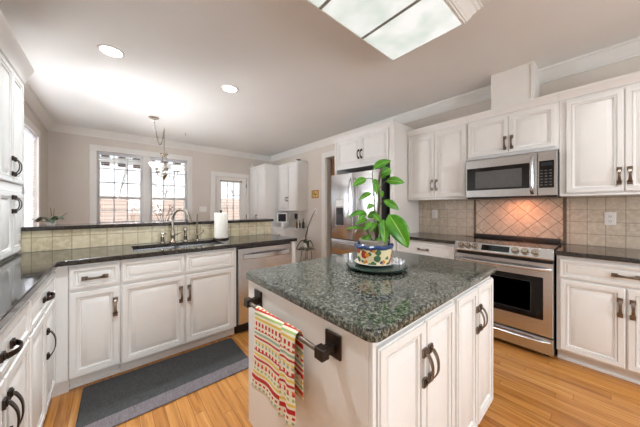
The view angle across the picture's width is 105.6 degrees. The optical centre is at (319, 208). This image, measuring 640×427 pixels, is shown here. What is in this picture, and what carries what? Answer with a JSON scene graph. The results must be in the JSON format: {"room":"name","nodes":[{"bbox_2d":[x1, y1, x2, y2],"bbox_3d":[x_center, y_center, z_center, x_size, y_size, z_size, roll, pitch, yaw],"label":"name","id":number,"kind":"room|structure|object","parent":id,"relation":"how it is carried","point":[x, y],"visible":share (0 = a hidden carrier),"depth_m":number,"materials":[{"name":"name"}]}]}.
{"room":"kitchen","nodes":[
{"label":"kitchen","id":0,"kind":"room"},
{"bbox_2d":[20,102,47,224],"bbox_3d":[-1.760,-0.074,0.729,0.120,2.675,8.600,0,0,-41],"label":"wall","id":1,"kind":"structure","parent":0,"point":[28,113],"depth_m":3.66,"materials":[{"name":"beige paint"}]},
{"bbox_2d":[21,115,39,224],"bbox_3d":[-3.794,-0.352,3.134,0.112,1.510,0.900,0,0,-41],"label":"window","id":2,"kind":"structure","parent":1,"relation":"in","point":[27,122],"depth_m":3.43,"materials":[{"name":"white paint"}]},
{"bbox_2d":[24,127,35,226],"bbox_3d":[-3.775,-0.345,3.118,0.048,1.307,0.730,0,0,-41],"label":"window blind","id":3,"kind":"object","parent":2,"relation":"attached to","point":[29,137],"visible":0.52,"depth_m":3.20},
{"bbox_2d":[23,81,54,129],"bbox_3d":[-1.680,-1.351,0.798,0.092,0.122,8.600,0,0,-41],"label":"trim","id":4,"kind":"structure","parent":1,"relation":"attached to","point":[31,99],"depth_m":3.23,"materials":[{"name":"white paint"}]},
{"bbox_2d":[18,231,260,252],"bbox_3d":[-1.648,0.722,2.573,2.455,1.082,0.130,0,0,-41],"label":"wall","id":5,"kind":"structure","parent":0,"point":[20,251],"depth_m":2.05,"materials":[{"name":"beige paint"}]},
{"bbox_2d":[22,221,270,252],"bbox_3d":[-1.500,0.264,2.608,2.185,0.166,0.009,0,0,-41],"label":"backsplash","id":6,"kind":"structure","parent":5,"relation":"attached to","point":[32,241],"depth_m":2.27,"materials":[{"name":"beige tile"}]},
{"bbox_2d":[21,218,273,230],"bbox_3d":[-1.571,0.164,2.708,2.203,0.033,0.325,0,0,-41],"label":"bar ledge","id":7,"kind":"object","parent":5,"relation":"on","point":[185,222],"visible":1,"depth_m":2.32,"materials":[{"name":"brown stone"}]},
{"bbox_2d":[24,207,66,224],"bbox_3d":[-2.368,0.070,2.117,0.338,0.152,0.152,0,0,16],"label":"potted orchid","id":8,"kind":"object","parent":7,"relation":"on","point":[51,221],"visible":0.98,"depth_m":2.09,"materials":[{"name":"green plant"}]},
{"bbox_2d":[48,130,271,223],"bbox_3d":[-2.975,-0.074,5.447,4.430,2.675,0.140,0,0,-41],"label":"wall","id":9,"kind":"structure","parent":0,"point":[68,154],"depth_m":4.31,"materials":[{"name":"beige paint"}]},
{"bbox_2d":[89,144,191,222],"bbox_3d":[-3.516,-0.372,4.916,1.735,1.550,0.160,0,0,-41],"label":"window","id":10,"kind":"structure","parent":9,"relation":"in","point":[145,171],"depth_m":4.87,"materials":[{"name":"white paint"}]},
{"bbox_2d":[98,151,141,222],"bbox_3d":[-3.817,-0.363,4.654,0.658,1.343,0.048,0,0,-41],"label":"window blind","id":11,"kind":"object","parent":10,"relation":"attached to","point":[99,153],"visible":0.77,"depth_m":4.61,"materials":[{"name":"white plastic"}]},
{"bbox_2d":[150,157,186,220],"bbox_3d":[-3.213,-0.363,5.174,0.658,1.343,0.048,0,0,-41],"label":"window blind","id":12,"kind":"object","parent":10,"relation":"attached to","point":[151,158],"visible":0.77,"depth_m":5.18,"materials":[{"name":"white plastic"}]},
{"bbox_2d":[49,123,271,161],"bbox_3d":[-2.899,-1.351,5.359,4.190,0.122,0.092,0,0,-41],"label":"trim","id":13,"kind":"structure","parent":9,"relation":"attached to","point":[57,127],"depth_m":4.86,"materials":[{"name":"white paint"}]},
{"bbox_2d":[199,206,206,211],"bbox_3d":[-2.693,0.021,5.588,0.160,0.120,0.014,0,0,-41],"label":"light switch","id":14,"kind":"object","parent":9,"relation":"attached to","point":[201,208],"visible":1,"depth_m":5.59,"materials":[{"name":"white plastic"}]},
{"bbox_2d":[210,171,248,219],"bbox_3d":[-2.214,0.198,6.012,0.960,2.130,0.120,0,0,-41],"label":"door","id":15,"kind":"structure","parent":9,"relation":"in","point":[215,182],"depth_m":5.99,"materials":[{"name":"white paint"}]},
{"bbox_2d":[0,0,639,155],"bbox_3d":[0.520,-1.462,2.655,6.150,0.100,8.950,0,0,-41],"label":"ceiling","id":16,"kind":"structure","parent":0,"point":[301,78],"depth_m":2.32,"materials":[{"name":"paint"}]},
{"bbox_2d":[97,44,124,57],"bbox_3d":[-1.877,-1.407,2.184,0.196,0.008,0.196,0,0,-41],"label":"recessed light","id":17,"kind":"object","parent":16,"relation":"in","point":[109,50],"visible":1,"depth_m":2.18,"materials":[{"name":"white paint"}]},
{"bbox_2d":[148,116,183,179],"bbox_3d":[-2.760,-0.944,4.107,0.568,0.934,0.752,0,0,7],"label":"chandelier","id":18,"kind":"object","parent":16,"relation":"hanging from","point":[156,166],"visible":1,"depth_m":4.21,"materials":[{"name":"white glass"}]},
{"bbox_2d":[221,84,237,92],"bbox_3d":[-1.067,-1.407,2.867,0.196,0.008,0.196,0,0,-41],"label":"recessed light","id":19,"kind":"object","parent":16,"relation":"in","point":[227,88],"visible":1,"depth_m":2.85,"materials":[{"name":"white paint"}]},
{"bbox_2d":[304,0,482,61],"bbox_3d":[0.339,-1.350,1.502,1.460,0.122,0.747,0,0,-41],"label":"ceiling light","id":20,"kind":"object","parent":16,"relation":"attached to","point":[395,29],"visible":1,"depth_m":1.67,"materials":[{"name":"white paint"}]},
{"bbox_2d":[309,0,325,7],"bbox_3d":[0.017,-1.296,1.224,0.414,0.005,0.551,0,0,-41],"label":"diffuser","id":21,"kind":"object","parent":20,"relation":"attached to","point":[319,3],"depth_m":1.53,"materials":[{"name":"grey"}]},
{"bbox_2d":[321,0,415,37],"bbox_3d":[0.339,-1.296,1.502,0.412,0.005,0.551,0,0,-41],"label":"diffuser","id":22,"kind":"object","parent":20,"relation":"attached to","point":[363,18],"depth_m":1.60,"materials":[{"name":"grey"}]},
{"bbox_2d":[364,0,460,59],"bbox_3d":[0.662,-1.296,1.778,0.414,0.005,0.551,0,0,-41],"label":"diffuser","id":23,"kind":"object","parent":20,"relation":"attached to","point":[417,24],"depth_m":1.74,"materials":[{"name":"grey"}]},
{"bbox_2d":[42,330,639,426],"bbox_3d":[0.520,1.313,2.655,6.150,0.100,8.950,0,0,-41],"label":"floor","id":24,"kind":"structure","parent":0,"point":[531,388],"depth_m":1.59,"materials":[{"name":"brown wood"}]},
{"bbox_2d":[0,301,29,426],"bbox_3d":[-1.254,0.825,0.677,0.542,0.875,0.682,0,0,-41],"label":"base cabinet","id":25,"kind":"object","parent":24,"relation":"on","point":[14,342],"visible":1,"depth_m":0.90,"materials":[{"name":"white wood"}]},
{"bbox_2d":[27,271,56,426],"bbox_3d":[-1.698,0.825,1.195,0.542,0.875,0.678,0,0,-41],"label":"base cabinet","id":26,"kind":"object","parent":24,"relation":"on","point":[42,336],"visible":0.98,"depth_m":1.30,"materials":[{"name":"white wood"}]},
{"bbox_2d":[51,266,69,397],"bbox_3d":[-1.786,0.825,1.640,0.128,0.875,0.104,0,0,-41],"label":"cabinet filler","id":27,"kind":"object","parent":24,"relation":"on","point":[62,386],"visible":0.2,"depth_m":1.62,"materials":[{"name":"white wood"}]},
{"bbox_2d":[68,260,119,389],"bbox_3d":[-1.767,0.825,1.925,0.271,0.875,0.627,0,0,-41],"label":"base cabinet","id":28,"kind":"object","parent":24,"relation":"on","point":[93,288],"visible":1,"depth_m":1.71,"materials":[{"name":"white wood"}]},
{"bbox_2d":[75,338,248,426],"bbox_3d":[-1.089,1.256,1.820,1.040,0.012,0.550,0,0,-41],"label":"floor mat","id":29,"kind":"object","parent":24,"relation":"on","point":[112,402],"visible":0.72,"depth_m":1.72,"materials":[{"name":"grey fabric"}]},
{"bbox_2d":[120,248,235,372],"bbox_3d":[-1.329,0.825,2.302,0.884,0.875,0.627,0,0,-41],"label":"base cabinet","id":30,"kind":"object","parent":24,"relation":"on","point":[172,304],"visible":0.88,"depth_m":2.04,"materials":[{"name":"white wood"}]},
{"bbox_2d":[0,234,296,329],"bbox_3d":[-0.935,0.366,1.734,2.438,0.035,2.049,0,0,-41],"label":"countertop","id":31,"kind":"structure","parent":30,"relation":"on","point":[21,274],"depth_m":1.74,"materials":[{"name":"brown stone"}]},
{"bbox_2d":[0,10,33,260],"bbox_3d":[-2.102,-0.395,1.464,0.316,1.484,1.160,0,0,-41],"label":"cabinet","id":32,"kind":"object","parent":31,"relation":"on","point":[15,67],"visible":0.99,"depth_m":1.69,"materials":[{"name":"white wood"}]},
{"bbox_2d":[160,232,165,242],"bbox_3d":[-1.566,0.294,2.421,0.071,0.108,0.048,0,0,40],"label":"soap dispenser","id":33,"kind":"object","parent":31,"relation":"on","point":[162,237],"visible":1,"depth_m":2.42,"materials":[{"name":"silver metal"}]},
{"bbox_2d":[134,243,216,251],"bbox_3d":[-1.329,0.481,2.313,0.746,0.192,0.406,0,0,-41],"label":"sink","id":34,"kind":"object","parent":31,"relation":"in","point":[171,247],"visible":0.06,"depth_m":2.43,"materials":[{"name":"silver metal"}]},
{"bbox_2d":[134,246,177,251],"bbox_3d":[-1.473,0.481,2.189,0.366,0.192,0.406,0,0,-41],"label":"basin","id":35,"kind":"object","parent":34,"relation":"in","point":[138,250],"depth_m":2.35,"materials":[{"name":"silver metal"}]},
{"bbox_2d":[177,243,216,247],"bbox_3d":[-1.185,0.481,2.437,0.366,0.192,0.406,0,0,-41],"label":"basin","id":36,"kind":"object","parent":34,"relation":"in","point":[204,243],"depth_m":2.58,"materials":[{"name":"silver metal"}]},
{"bbox_2d":[169,208,191,242],"bbox_3d":[-1.415,0.175,2.484,0.248,0.346,0.074,0,0,4],"label":"kitchen faucet","id":37,"kind":"object","parent":31,"relation":"on","point":[172,232],"visible":1,"depth_m":2.47,"materials":[{"name":"silver metal"}]},
{"bbox_2d":[183,227,187,240],"bbox_3d":[-1.421,0.272,2.561,0.050,0.154,0.050,0,0,-41],"label":"sprayer","id":38,"kind":"object","parent":31,"relation":"on","point":[184,228],"visible":0.99,"depth_m":2.55,"materials":[{"name":"silver metal"}]},
{"bbox_2d":[195,214,203,239],"bbox_3d":[-1.317,0.206,2.649,0.091,0.286,0.046,0,0,-41],"label":"tap","id":39,"kind":"object","parent":31,"relation":"on","point":[197,234],"visible":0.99,"depth_m":2.63,"materials":[{"name":"silver metal"}]},
{"bbox_2d":[213,210,228,239],"bbox_3d":[-1.107,0.184,2.715,0.168,0.328,0.168,0,0,-41],"label":"paper towel holder","id":40,"kind":"object","parent":31,"relation":"on","point":[220,210],"visible":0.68,"depth_m":2.67,"materials":[{"name":"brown metal"}]},
{"bbox_2d":[214,213,227,237],"bbox_3d":[-1.107,0.192,2.715,0.140,0.278,0.140,0,0,-41],"label":"paper towel roll","id":41,"kind":"object","parent":40,"relation":"on","point":[220,219],"visible":0.99,"depth_m":2.65,"materials":[{"name":"white paper"}]},
{"bbox_2d":[234,242,291,333],"bbox_3d":[-0.739,0.826,2.791,0.638,0.872,0.654,0,0,-41],"label":"dishwasher","id":42,"kind":"object","parent":24,"relation":"on","point":[248,258],"visible":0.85,"depth_m":2.46,"materials":[{"name":"grey metal"}]},
{"bbox_2d":[249,163,288,227],"bbox_3d":[-1.322,0.107,6.195,0.705,2.309,0.830,0,0,-41],"label":"pantry cabinet","id":43,"kind":"object","parent":24,"relation":"on","point":[264,178],"visible":0.41,"depth_m":5.85,"materials":[{"name":"white wood"}]},
{"bbox_2d":[271,227,306,262],"bbox_3d":[-0.773,0.863,5.596,0.621,0.799,0.795,0,0,-41],"label":"desk","id":44,"kind":"object","parent":24,"relation":"on","point":[299,233],"visible":0.2,"depth_m":5.36,"materials":[{"name":"white wood"}]},
{"bbox_2d":[277,213,286,227],"bbox_3d":[-0.877,0.288,5.664,0.230,0.349,0.140,0,0,6],"label":"monitor","id":45,"kind":"object","parent":44,"relation":"on","point":[281,217],"visible":0.95,"depth_m":5.63,"materials":[{"name":"white plastic"}]},
{"bbox_2d":[291,241,294,262],"bbox_3d":[-0.504,0.825,3.053,0.049,0.875,0.608,0,0,-41],"label":"end panel","id":46,"kind":"object","parent":24,"relation":"on","point":[293,242],"visible":0.13,"depth_m":2.82,"materials":[{"name":"white wood"}]},
{"bbox_2d":[297,246,315,261],"bbox_3d":[-0.285,1.038,5.056,0.400,0.450,0.400,0,0,-41],"label":"stool","id":47,"kind":"object","parent":24,"relation":"on","point":[302,248],"visible":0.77,"depth_m":4.98,"materials":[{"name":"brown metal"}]},
{"bbox_2d":[296,210,315,248],"bbox_3d":[-0.297,0.447,5.059,0.345,0.823,0.254,0,0,35],"label":"potted orchid","id":48,"kind":"object","parent":47,"relation":"on","point":[305,242],"visible":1,"depth_m":5.04,"materials":[{"name":"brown plant"}]},
{"bbox_2d":[331,169,389,255],"bbox_3d":[0.727,0.375,3.679,0.821,1.774,0.896,0,0,-41],"label":"refrigerator","id":49,"kind":"object","parent":24,"relation":"on","point":[345,198],"visible":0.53,"depth_m":3.45,"materials":[{"name":"grey metal"}]},
{"bbox_2d":[249,276,492,426],"bbox_3d":[0.343,0.824,1.385,1.185,0.876,0.876,0,0,-41],"label":"kitchen island","id":50,"kind":"object","parent":24,"relation":"on","point":[436,370],"visible":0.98,"depth_m":0.92,"materials":[{"name":"white wood"}]},
{"bbox_2d":[244,289,341,362],"bbox_3d":[-0.159,0.458,1.004,0.072,0.080,0.624,0,0,-41],"label":"towel bar","id":51,"kind":"object","parent":50,"relation":"attached to","point":[332,346],"visible":0.96,"depth_m":0.81,"materials":[{"name":"brown metal"}]},
{"bbox_2d":[251,306,302,426],"bbox_3d":[-0.194,0.632,1.005,0.051,0.372,0.351,0,0,-41],"label":"kitchen towel","id":52,"kind":"object","parent":51,"relation":"hanging from","point":[277,372],"visible":0.99,"depth_m":0.95,"materials":[{"name":"multicoloured fabric"}]},
{"bbox_2d":[246,250,495,342],"bbox_3d":[0.328,0.367,1.402,1.219,0.036,0.875,0,0,-41],"label":"island countertop","id":53,"kind":"structure","parent":50,"relation":"on","point":[372,307],"depth_m":1.08,"materials":[{"name":"grey stone"}]},
{"bbox_2d":[346,259,407,272],"bbox_3d":[0.327,0.336,1.415,0.348,0.025,0.348,0,0,-41],"label":"turntable","id":54,"kind":"object","parent":53,"relation":"on","point":[352,264],"visible":0.54,"depth_m":1.31,"materials":[{"name":"glass"}]},
{"bbox_2d":[354,259,393,266],"bbox_3d":[0.312,0.314,1.405,0.224,0.018,0.224,0,0,-41],"label":"saucer","id":55,"kind":"object","parent":54,"relation":"on","point":[355,260],"visible":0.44,"depth_m":1.33,"materials":[{"name":"white ceramic"}]},
{"bbox_2d":[346,159,409,264],"bbox_3d":[0.336,0.017,1.394,0.344,0.599,0.216,0,0,25],"label":"potted plant","id":56,"kind":"object","parent":55,"relation":"on","point":[375,250],"visible":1,"depth_m":1.35,"materials":[{"name":"green plant"}]},
{"bbox_2d":[390,257,403,264],"bbox_3d":[0.447,0.306,1.424,0.083,0.040,0.083,0,0,-41],"label":"cluster","id":57,"kind":"object","parent":54,"relation":"on","point":[396,260],"visible":0.9,"depth_m":1.41,"materials":[{"name":"white"}]},
{"bbox_2d":[333,120,418,250],"bbox_3d":[0.819,0.071,3.718,0.683,2.381,1.098,0,0,-41],"label":"refrigerator surround","id":58,"kind":"object","parent":24,"relation":"on","point":[357,151],"visible":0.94,"depth_m":3.32,"materials":[{"name":"white wood"}]},
{"bbox_2d":[397,240,456,259],"bbox_3d":[1.421,0.825,3.035,0.627,0.875,0.715,0,0,-41],"label":"base cabinet","id":59,"kind":"object","parent":24,"relation":"on","point":[443,250],"visible":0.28,"depth_m":2.80,"materials":[{"name":"white wood"}]},
{"bbox_2d":[410,232,471,243],"bbox_3d":[1.433,0.366,3.041,0.624,0.035,0.721,0,0,-41],"label":"countertop","id":60,"kind":"structure","parent":59,"relation":"on","point":[430,237],"depth_m":2.88,"materials":[{"name":"brown stone"}]},
{"bbox_2d":[454,233,561,356],"bbox_3d":[1.878,0.784,2.449,0.709,0.956,0.754,0,0,-41],"label":"range","id":61,"kind":"object","parent":24,"relation":"on","point":[525,277],"visible":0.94,"depth_m":2.15,"materials":[{"name":"grey metal"}]},
{"bbox_2d":[458,236,561,249],"bbox_3d":[1.912,0.343,2.478,0.620,0.010,0.754,0,0,-41],"label":"cooktop","id":62,"kind":"object","parent":61,"relation":"in","point":[496,241],"depth_m":2.38,"materials":[{"name":"grey metal"}]},
{"bbox_2d":[557,255,639,384],"bbox_3d":[2.390,0.825,1.908,0.627,0.875,0.718,0,0,-41],"label":"base cabinet","id":63,"kind":"object","parent":24,"relation":"on","point":[598,301],"visible":0.99,"depth_m":1.82,"materials":[{"name":"white wood"}]},
{"bbox_2d":[555,244,639,263],"bbox_3d":[2.506,0.366,1.793,0.624,0.035,1.053,0,0,-41],"label":"countertop","id":64,"kind":"structure","parent":63,"relation":"on","point":[572,250],"depth_m":1.91,"materials":[{"name":"brown stone"}]},
{"bbox_3d":[-2.696,0.887,4.210,1.100,0.749,1.100,0,0,-41],"label":"table","id":65,"kind":"object","parent":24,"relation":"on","visible":0},
{"bbox_2d":[151,204,173,220],"bbox_3d":[-2.581,0.217,4.040,0.343,0.591,0.209,0,0,-6],"label":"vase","id":66,"kind":"object","parent":65,"relation":"on","point":[173,204],"visible":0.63,"depth_m":4.03,"materials":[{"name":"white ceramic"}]},
{"bbox_2d":[272,56,639,258],"bbox_3d":[1.508,-0.074,3.538,0.120,2.675,8.600,0,0,-41],"label":"wall","id":67,"kind":"structure","parent":0,"point":[313,157],"depth_m":3.42,"materials":[{"name":"beige paint"}]},
{"bbox_2d":[278,160,307,210],"bbox_3d":[-0.654,-0.494,5.694,0.345,1.105,0.794,0,0,-41],"label":"upper cabinet","id":68,"kind":"object","parent":67,"relation":"attached to","point":[293,176],"visible":1,"depth_m":5.47,"materials":[{"name":"white wood"}]},
{"bbox_2d":[312,190,318,197],"bbox_3d":[-0.109,-0.304,5.313,0.018,0.175,0.230,0,0,-41],"label":"wall picture","id":69,"kind":"object","parent":67,"relation":"attached to","point":[315,193],"visible":1,"depth_m":5.30,"materials":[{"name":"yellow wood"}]},
{"bbox_2d":[321,150,334,257],"bbox_3d":[0.417,0.051,4.792,0.140,2.425,1.025,0,0,-41],"label":"trim","id":70,"kind":"structure","parent":67,"relation":"attached to","point":[325,161],"depth_m":5.08,"materials":[{"name":"white paint"}]},
{"bbox_2d":[271,85,490,161],"bbox_3d":[0.328,-1.351,4.749,0.092,0.122,5.225,0,0,-41],"label":"trim","id":71,"kind":"structure","parent":67,"relation":"attached to","point":[484,93],"depth_m":3.45,"materials":[{"name":"white paint"}]},
{"bbox_2d":[432,210,436,217],"bbox_3d":[1.579,0.081,3.345,0.008,0.115,0.070,0,0,-41],"label":"wall outlet","id":72,"kind":"object","parent":67,"relation":"attached to","point":[434,212],"visible":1,"depth_m":3.34,"materials":[{"name":"white plastic"}]},
{"bbox_2d":[406,116,467,200],"bbox_3d":[1.535,-0.571,3.124,0.355,0.933,0.729,0,0,-41],"label":"upper cabinet","id":73,"kind":"object","parent":67,"relation":"attached to","point":[437,153],"visible":0.96,"depth_m":3.00,"materials":[{"name":"white wood"}]},
{"bbox_2d":[474,200,475,233],"bbox_3d":[1.900,0.120,2.976,0.019,0.454,0.026,0,0,-41],"label":"trim","id":74,"kind":"structure","parent":67,"relation":"attached to","point":[474,200],"depth_m":2.97,"materials":[{"name":"tile"}]},
{"bbox_2d":[466,92,558,160],"bbox_3d":[2.017,-0.787,2.563,0.355,0.500,0.746,0,0,-41],"label":"upper cabinet","id":75,"kind":"object","parent":67,"relation":"attached to","point":[531,125],"visible":0.98,"depth_m":2.43,"materials":[{"name":"white wood"}]},
{"bbox_2d":[466,150,560,199],"bbox_3d":[1.982,-0.307,2.523,0.461,0.416,0.726,0,0,-41],"label":"microwave","id":76,"kind":"object","parent":75,"relation":"attached to","point":[531,175],"visible":1,"depth_m":2.36,"materials":[{"name":"grey metal"}]},
{"bbox_2d":[491,61,539,108],"bbox_3d":[2.057,-1.226,2.559,0.324,0.373,0.350,0,0,-41],"label":"cover","id":77,"kind":"object","parent":75,"relation":"on","point":[521,83],"depth_m":2.44,"materials":[{"name":"white paint"}]},
{"bbox_2d":[476,197,562,243],"bbox_3d":[2.158,0.113,2.684,0.008,0.500,0.754,0,0,-41],"label":"backsplash","id":78,"kind":"structure","parent":67,"relation":"attached to","point":[543,217],"depth_m":2.64,"materials":[{"name":"beige tile"}]},
{"bbox_2d":[419,195,639,248],"bbox_3d":[2.263,0.120,2.562,0.008,0.454,2.535,0,0,-41],"label":"backsplash","id":79,"kind":"structure","parent":67,"relation":"attached to","point":[585,215],"depth_m":2.29,"materials":[{"name":"beige tile"}]},
{"bbox_2d":[563,197,566,243],"bbox_3d":[2.407,0.120,2.386,0.019,0.454,0.026,0,0,-41],"label":"trim","id":80,"kind":"structure","parent":67,"relation":"attached to","point":[564,198],"depth_m":2.38,"materials":[{"name":"tile"}]},
{"bbox_2d":[538,37,639,83],"bbox_3d":[3.245,-1.351,1.355,0.092,0.122,3.025,0,0,-41],"label":"trim","id":81,"kind":"structure","parent":67,"relation":"attached to","point":[628,49],"depth_m":2.23,"materials":[{"name":"white paint"}]},
{"bbox_2d":[559,71,639,196],"bbox_3d":[2.498,-0.571,2.004,0.355,0.933,0.724,0,0,-41],"label":"upper cabinet","id":82,"kind":"object","parent":67,"relation":"attached to","point":[599,122],"visible":1,"depth_m":2.00,"materials":[{"name":"white wood"}]},
{"bbox_2d":[604,212,615,224],"bbox_3d":[2.591,0.095,2.167,0.008,0.115,0.070,0,0,-41],"label":"wall outlet","id":83,"kind":"object","parent":67,"relation":"attached to","point":[609,217],"visible":1,"depth_m":2.17,"materials":[{"name":"white plastic"}]},
{"bbox_3d":[0.551,-0.075,5.748,1.310,2.675,4.000,0,0,-41],"label":"wall","id":84,"kind":"structure","parent":0,"visible":0},
{"bbox_2d":[331,158,334,175],"bbox_3d":[0.645,-0.882,6.198,0.339,0.810,0.820,0,0,-41],"label":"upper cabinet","id":85,"kind":"object","parent":84,"relation":"attached to","point":[332,160],"visible":0.05,"depth_m":6.31,"materials":[{"name":"brown wood"}]},
{"bbox_3d":[-4.834,1.462,7.159,30.000,0.101,4.840,0,0,-41],"label":"floor","id":86,"kind":"structure","parent":0,"visible":0},
{"bbox_2d":[100,155,183,171],"bbox_3d":[-4.213,0.037,6.282,5.020,2.749,0.780,0,0,-41],"label":"beam","id":87,"kind":"structure","parent":86,"relation":"on","point":[135,162],"depth_m":5.63,"materials":[{"name":"white paint"}]},
{"bbox_3d":[-12.604,1.463,16.198,30.000,0.100,19.000,0,0,-41],"label":"ground","id":88,"kind":"structure","parent":0,"visible":0},
{"bbox_2d":[119,158,130,194],"bbox_3d":[-11.294,-1.907,14.850,3.156,6.680,3.372,0,0,10],"label":"bare tree","id":89,"kind":"object","parent":88,"relation":"on","point":[124,175],"visible":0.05,"depth_m":14.42,"materials":[{"name":"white plant"}]},
{"bbox_2d":[128,158,173,196],"bbox_3d":[-9.017,-1.431,13.510,3.870,5.716,2.674,0,0,-41],"label":"bare tree","id":90,"kind":"object","parent":88,"relation":"on","point":[165,193],"visible":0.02,"depth_m":13.15,"materials":[{"name":"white plant"}]},
{"bbox_2d":[100,195,238,221],"bbox_3d":[-6.301,0.448,10.368,22.080,1.930,0.140,0,0,-41],"label":"fence","id":91,"kind":"object","parent":88,"relation":"on","point":[133,212],"visible":0.09,"depth_m":9.65,"materials":[{"name":"wood"}]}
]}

